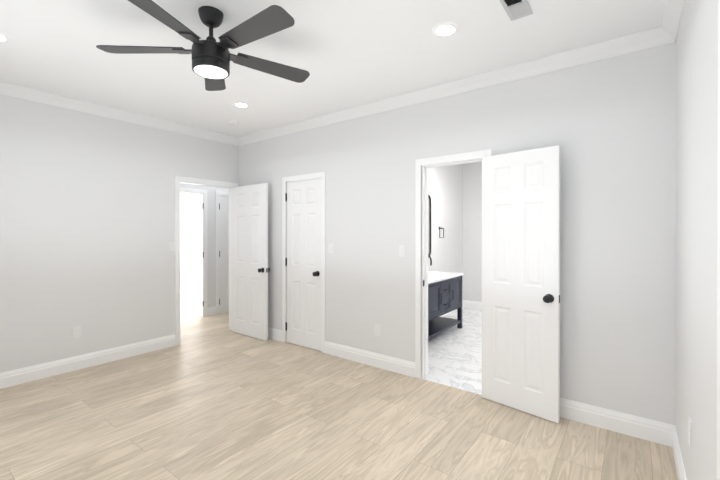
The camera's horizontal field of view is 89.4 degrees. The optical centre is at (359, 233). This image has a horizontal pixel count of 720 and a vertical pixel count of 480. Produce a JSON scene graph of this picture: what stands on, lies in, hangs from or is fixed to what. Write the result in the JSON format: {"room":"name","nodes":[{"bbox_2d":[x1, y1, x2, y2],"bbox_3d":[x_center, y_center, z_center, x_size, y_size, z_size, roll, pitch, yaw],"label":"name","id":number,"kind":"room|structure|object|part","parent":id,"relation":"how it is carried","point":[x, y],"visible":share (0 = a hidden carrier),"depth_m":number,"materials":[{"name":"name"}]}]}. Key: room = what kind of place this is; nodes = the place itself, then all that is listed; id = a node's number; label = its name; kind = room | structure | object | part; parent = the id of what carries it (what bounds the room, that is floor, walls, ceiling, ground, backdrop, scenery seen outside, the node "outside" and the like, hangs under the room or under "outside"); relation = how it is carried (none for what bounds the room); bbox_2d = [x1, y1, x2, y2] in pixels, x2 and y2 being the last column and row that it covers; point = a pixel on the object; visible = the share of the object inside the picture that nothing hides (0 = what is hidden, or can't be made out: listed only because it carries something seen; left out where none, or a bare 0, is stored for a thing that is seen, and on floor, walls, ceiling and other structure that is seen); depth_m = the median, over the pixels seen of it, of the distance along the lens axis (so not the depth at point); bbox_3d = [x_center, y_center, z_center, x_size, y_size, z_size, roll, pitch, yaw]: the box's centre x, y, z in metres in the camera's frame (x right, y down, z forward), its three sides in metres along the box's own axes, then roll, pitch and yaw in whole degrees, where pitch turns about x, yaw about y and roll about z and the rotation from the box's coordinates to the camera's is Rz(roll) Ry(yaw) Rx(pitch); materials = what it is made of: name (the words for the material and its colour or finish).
{"room":"empty bedroom","nodes":[
{"label":"empty bedroom","id":0,"kind":"room"},
{"bbox_2d":[0,94,237,372],"bbox_3d":[-2.946,0.024,3.753,0.120,2.740,3.820,0,0,37],"label":"wall","id":1,"kind":"structure","parent":0,"point":[87,218],"depth_m":3.78,"materials":[{"name":"paint"}]},
{"bbox_2d":[72,326,80,337],"bbox_3d":[-2.895,1.009,3.718,0.008,0.115,0.070,0,0,37],"label":"electrical outlet","id":2,"kind":"object","parent":1,"relation":"attached to","point":[76,331],"visible":1,"depth_m":3.72,"materials":[{"name":"white plastic"}]},
{"bbox_2d":[0,334,175,388],"bbox_3d":[-3.120,1.325,3.411,0.017,0.140,2.758,0,0,37],"label":"baseboard","id":3,"kind":"structure","parent":1,"relation":"attached to","point":[40,371],"depth_m":3.74,"materials":[{"name":"paint"}]},
{"bbox_2d":[0,81,235,144],"bbox_3d":[-2.835,-1.299,3.735,0.075,0.095,3.510,0,0,37],"label":"crown molding","id":4,"kind":"structure","parent":1,"relation":"attached to","point":[7,89],"depth_m":3.88,"materials":[{"name":"paint"}]},
{"bbox_2d":[175,176,237,344],"bbox_3d":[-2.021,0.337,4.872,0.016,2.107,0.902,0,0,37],"label":"door frame","id":5,"kind":"structure","parent":1,"relation":"attached to","point":[178,179],"depth_m":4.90,"materials":[{"name":"paint"}]},
{"bbox_2d":[232,183,269,340],"bbox_3d":[-1.503,0.367,4.921,0.780,2.030,0.173,0,0,38],"label":"door leaf","id":6,"kind":"structure","parent":1,"relation":"in","point":[250,269],"depth_m":4.87,"materials":[{"name":"paint"}]},
{"bbox_2d":[180,193,198,294],"bbox_3d":[-4.819,0.014,7.237,0.100,2.740,4.100,0,0,37],"label":"wall","id":7,"kind":"structure","parent":0,"point":[189,243],"depth_m":8.35,"materials":[{"name":"white paint"}]},
{"bbox_2d":[180,183,228,307],"bbox_3d":[-2.876,0.018,5.777,0.120,2.740,4.140,0,0,37],"label":"wall","id":8,"kind":"structure","parent":0,"point":[211,246],"depth_m":6.15,"materials":[{"name":"paint"}]},
{"bbox_2d":[219,196,228,312],"bbox_3d":[-2.220,0.363,6.580,0.173,2.030,0.762,0,0,37],"label":"door leaf","id":9,"kind":"structure","parent":8,"relation":"in","point":[223,253],"depth_m":6.34,"materials":[{"name":"paint"}]},
{"bbox_2d":[0,0,665,136],"bbox_3d":[-0.955,-1.392,2.328,5.010,0.100,3.940,0,0,37],"label":"ceiling","id":10,"kind":"structure","parent":0,"point":[346,54],"depth_m":2.65,"materials":[{"name":"paint"}]},
{"bbox_2d":[0,32,10,41],"bbox_3d":[-2.477,-1.336,2.459,0.172,0.012,0.172,0,0,37],"label":"recessed light","id":11,"kind":"object","parent":10,"relation":"in","point":[7,37],"visible":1,"depth_m":2.48,"materials":[{"name":"paint"}]},
{"bbox_2d":[96,0,309,90],"bbox_3d":[-0.868,-1.155,2.196,1.233,0.374,1.277,0,0,37],"label":"ceiling fan","id":12,"kind":"object","parent":10,"relation":"hanging from","point":[212,58],"visible":1,"depth_m":2.14,"materials":[{"name":"metal"},{"name":"wood"},{"name":"glass"}]},
{"bbox_3d":[-1.280,-1.113,2.210,0.575,0.036,0.148,0,0,-1],"label":"blade","id":13,"kind":"part","parent":12,"relation":"part of","materials":[{"name":"black wood"}]},
{"bbox_3d":[-1.015,-1.112,1.861,0.148,0.036,0.575,0,0,17],"label":"blade","id":14,"kind":"part","parent":12,"relation":"part of","materials":[{"name":"black wood"}]},
{"bbox_3d":[-1.030,-1.114,2.570,0.148,0.036,0.575,0,0,-19],"label":"blade","id":15,"kind":"part","parent":12,"relation":"part of","materials":[{"name":"black"}]},
{"bbox_3d":[-0.601,-1.112,2.006,0.575,0.036,0.148,0,0,35],"label":"blade","id":16,"kind":"part","parent":12,"relation":"part of","materials":[{"name":"black wood"}]},
{"bbox_3d":[-0.611,-1.113,2.443,0.575,0.036,0.148,0,0,-37],"label":"blade","id":17,"kind":"part","parent":12,"relation":"part of","materials":[{"name":"black wood"}]},
{"bbox_2d":[228,120,238,125],"bbox_3d":[-1.531,-1.333,4.400,0.132,0.030,0.132,0,0,37],"label":"smoke detector","id":18,"kind":"object","parent":10,"relation":"attached to","point":[233,122],"visible":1,"depth_m":4.37,"materials":[{"name":"white plastic"}]},
{"bbox_2d":[232,101,249,106],"bbox_3d":[-1.238,-1.340,3.792,0.172,0.012,0.172,0,0,37],"label":"recessed light","id":19,"kind":"object","parent":10,"relation":"in","point":[246,103],"depth_m":3.78,"materials":[{"name":"paint"}]},
{"bbox_3d":[-1.238,-1.336,3.792,0.122,0.001,0.122,0,0,37],"label":"ceiling light lens","id":20,"kind":"part","parent":19,"relation":"part of","materials":[{"name":"white plastic"}]},
{"bbox_2d":[432,21,458,35],"bbox_3d":[0.561,-1.336,2.390,0.172,0.012,0.172,0,0,37],"label":"recessed light","id":21,"kind":"object","parent":10,"relation":"in","point":[446,23],"depth_m":2.38,"materials":[{"name":"paint"}]},
{"bbox_3d":[0.561,-1.332,2.390,0.122,0.001,0.122,0,0,37],"label":"ceiling light lens","id":22,"kind":"part","parent":21,"relation":"part of","materials":[{"name":"white plastic"}]},
{"bbox_2d":[499,0,532,20],"bbox_3d":[0.909,-1.338,2.129,0.125,0.008,0.310,0,0,37],"label":"ceiling vent","id":23,"kind":"object","parent":10,"relation":"in","point":[516,9],"visible":1,"depth_m":2.16,"materials":[{"name":"grey metal"}]},
{"bbox_2d":[0,292,677,479],"bbox_3d":[-1.350,1.441,4.791,8.590,0.100,7.390,0,0,37],"label":"floor","id":24,"kind":"structure","parent":0,"point":[227,405],"depth_m":2.66,"materials":[{"name":"brown wood"}]},
{"bbox_2d":[428,254,463,338],"bbox_3d":[0.938,0.835,5.015,0.574,1.111,1.244,0,0,37],"label":"bathroom vanity","id":25,"kind":"object","parent":24,"relation":"on","point":[444,292],"visible":0.54,"depth_m":4.96,"materials":[{"name":"wood"}]},
{"bbox_2d":[428,164,463,299],"bbox_3d":[0.909,0.019,5.554,0.120,2.740,3.450,0,0,37],"label":"wall","id":26,"kind":"structure","parent":0,"point":[455,192],"depth_m":6.24,"materials":[{"name":"paint"}]},
{"bbox_2d":[428,194,430,257],"bbox_3d":[0.752,-0.110,5.215,0.022,0.982,1.192,0,0,37],"label":"mirror","id":27,"kind":"object","parent":26,"relation":"attached to","point":[429,225],"visible":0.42,"depth_m":5.66,"materials":[{"name":"black"}]},
{"bbox_2d":[428,196,429,253],"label":"mirror glass","id":28,"kind":"object","parent":27,"relation":"attached to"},
{"bbox_2d":[439,300,463,316],"bbox_3d":[0.928,1.319,5.468,0.017,0.140,3.330,0,0,37],"label":"baseboard","id":29,"kind":"structure","parent":26,"relation":"attached to","point":[462,300],"depth_m":6.41,"materials":[{"name":"paint"}]},
{"bbox_2d":[238,42,675,424],"bbox_3d":[0.192,0.024,3.860,5.010,2.740,0.120,0,0,37],"label":"wall","id":30,"kind":"structure","parent":0,"point":[608,126],"depth_m":2.75,"materials":[{"name":"paint"}]},
{"bbox_2d":[268,327,281,341],"bbox_3d":[-1.373,1.320,4.953,0.958,0.140,0.017,0,0,37],"label":"baseboard","id":31,"kind":"structure","parent":30,"relation":"attached to","point":[275,334],"depth_m":4.75,"materials":[{"name":"paint"}]},
{"bbox_2d":[285,178,320,350],"bbox_3d":[-0.684,0.369,4.466,0.612,2.030,0.173,0,0,37],"label":"closet door leaf","id":32,"kind":"structure","parent":30,"relation":"in","point":[303,265],"depth_m":4.44,"materials":[{"name":"paint"}]},
{"bbox_2d":[282,172,325,352],"bbox_3d":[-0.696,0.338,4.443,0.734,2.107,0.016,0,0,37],"label":"door frame","id":33,"kind":"structure","parent":30,"relation":"attached to","point":[323,236],"depth_m":4.25,"materials":[{"name":"paint"}]},
{"bbox_2d":[329,243,332,252],"bbox_3d":[-0.335,0.173,4.174,0.070,0.115,0.010,0,0,37],"label":"light switch","id":34,"kind":"object","parent":30,"relation":"attached to","point":[330,247],"visible":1,"depth_m":4.17,"materials":[{"name":"white plastic"}]},
{"bbox_2d":[325,341,414,377],"bbox_3d":[0.067,1.324,3.871,1.176,0.140,0.017,0,0,37],"label":"baseboard","id":35,"kind":"structure","parent":30,"relation":"attached to","point":[396,365],"depth_m":3.82,"materials":[{"name":"paint"}]},
{"bbox_2d":[374,324,379,335],"bbox_3d":[0.178,1.009,3.793,0.070,0.115,0.008,0,0,37],"label":"electrical outlet","id":36,"kind":"object","parent":30,"relation":"attached to","point":[376,330],"visible":1,"depth_m":3.79,"materials":[{"name":"white plastic"}]},
{"bbox_2d":[399,245,404,256],"bbox_3d":[0.417,0.174,3.610,0.070,0.115,0.010,0,0,37],"label":"light switch","id":37,"kind":"object","parent":30,"relation":"attached to","point":[401,250],"visible":1,"depth_m":3.61,"materials":[{"name":"white plastic"}]},
{"bbox_2d":[415,149,491,378],"bbox_3d":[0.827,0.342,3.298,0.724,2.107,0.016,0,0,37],"label":"door frame","id":38,"kind":"structure","parent":30,"relation":"attached to","point":[483,153],"depth_m":3.48,"materials":[{"name":"paint"}]},
{"bbox_2d":[236,27,676,145],"bbox_3d":[0.134,-1.299,3.778,4.770,0.095,0.075,0,0,37],"label":"crown molding","id":39,"kind":"structure","parent":30,"relation":"attached to","point":[647,39],"depth_m":3.07,"materials":[{"name":"paint"}]},
{"bbox_2d":[482,145,559,422],"bbox_3d":[1.248,0.373,2.885,0.173,2.030,0.610,0,0,-44],"label":"door leaf","id":40,"kind":"structure","parent":30,"relation":"in","point":[521,280],"depth_m":2.84,"materials":[{"name":"paint"}]},
{"bbox_2d":[560,398,667,445],"bbox_3d":[1.579,1.327,2.735,1.158,0.140,0.017,0,0,37],"label":"baseboard","id":41,"kind":"structure","parent":30,"relation":"attached to","point":[658,432],"depth_m":2.56,"materials":[{"name":"paint"}]},
{"bbox_2d":[464,162,481,301],"bbox_3d":[3.072,0.017,6.011,2.730,2.740,0.120,0,0,37],"label":"wall","id":42,"kind":"structure","parent":0,"point":[472,171],"depth_m":6.68,"materials":[{"name":"paint"}]},
{"bbox_2d":[464,300,481,309],"bbox_3d":[3.031,1.317,5.959,2.750,0.140,0.017,0,0,37],"label":"baseboard","id":43,"kind":"structure","parent":42,"relation":"attached to","point":[467,304],"depth_m":6.67,"materials":[{"name":"paint"}]},
{"bbox_2d":[675,0,718,479],"bbox_3d":[0.963,0.033,0.816,0.120,2.740,3.820,0,0,37],"label":"wall","id":44,"kind":"structure","parent":0,"point":[696,215],"depth_m":1.57,"materials":[{"name":"paint"}]},
{"bbox_2d":[660,0,685,43],"bbox_3d":[0.919,-1.290,0.914,0.075,0.095,3.510,0,0,37],"label":"crown molding","id":45,"kind":"structure","parent":44,"relation":"attached to","point":[666,32],"depth_m":2.20,"materials":[{"name":"paint"}]},
{"bbox_2d":[668,424,686,479],"bbox_3d":[1.576,1.330,1.749,0.017,0.140,1.598,0,0,37],"label":"baseboard","id":46,"kind":"structure","parent":44,"relation":"attached to","point":[673,442],"depth_m":2.18,"materials":[{"name":"paint"}]},
{"bbox_2d":[688,417,691,446],"bbox_3d":[1.579,0.950,1.744,0.008,0.115,0.070,0,0,37],"label":"electrical outlet","id":47,"kind":"object","parent":44,"relation":"attached to","point":[689,431],"visible":1,"depth_m":1.73,"materials":[{"name":"white plastic"}]},
{"bbox_2d":[717,0,719,479],"bbox_3d":[0.831,0.349,0.754,0.016,2.107,0.884,0,0,37],"label":"door frame","id":48,"kind":"structure","parent":44,"relation":"attached to","point":[718,200],"depth_m":1.09,"materials":[{"name":"paint"}]}
]}

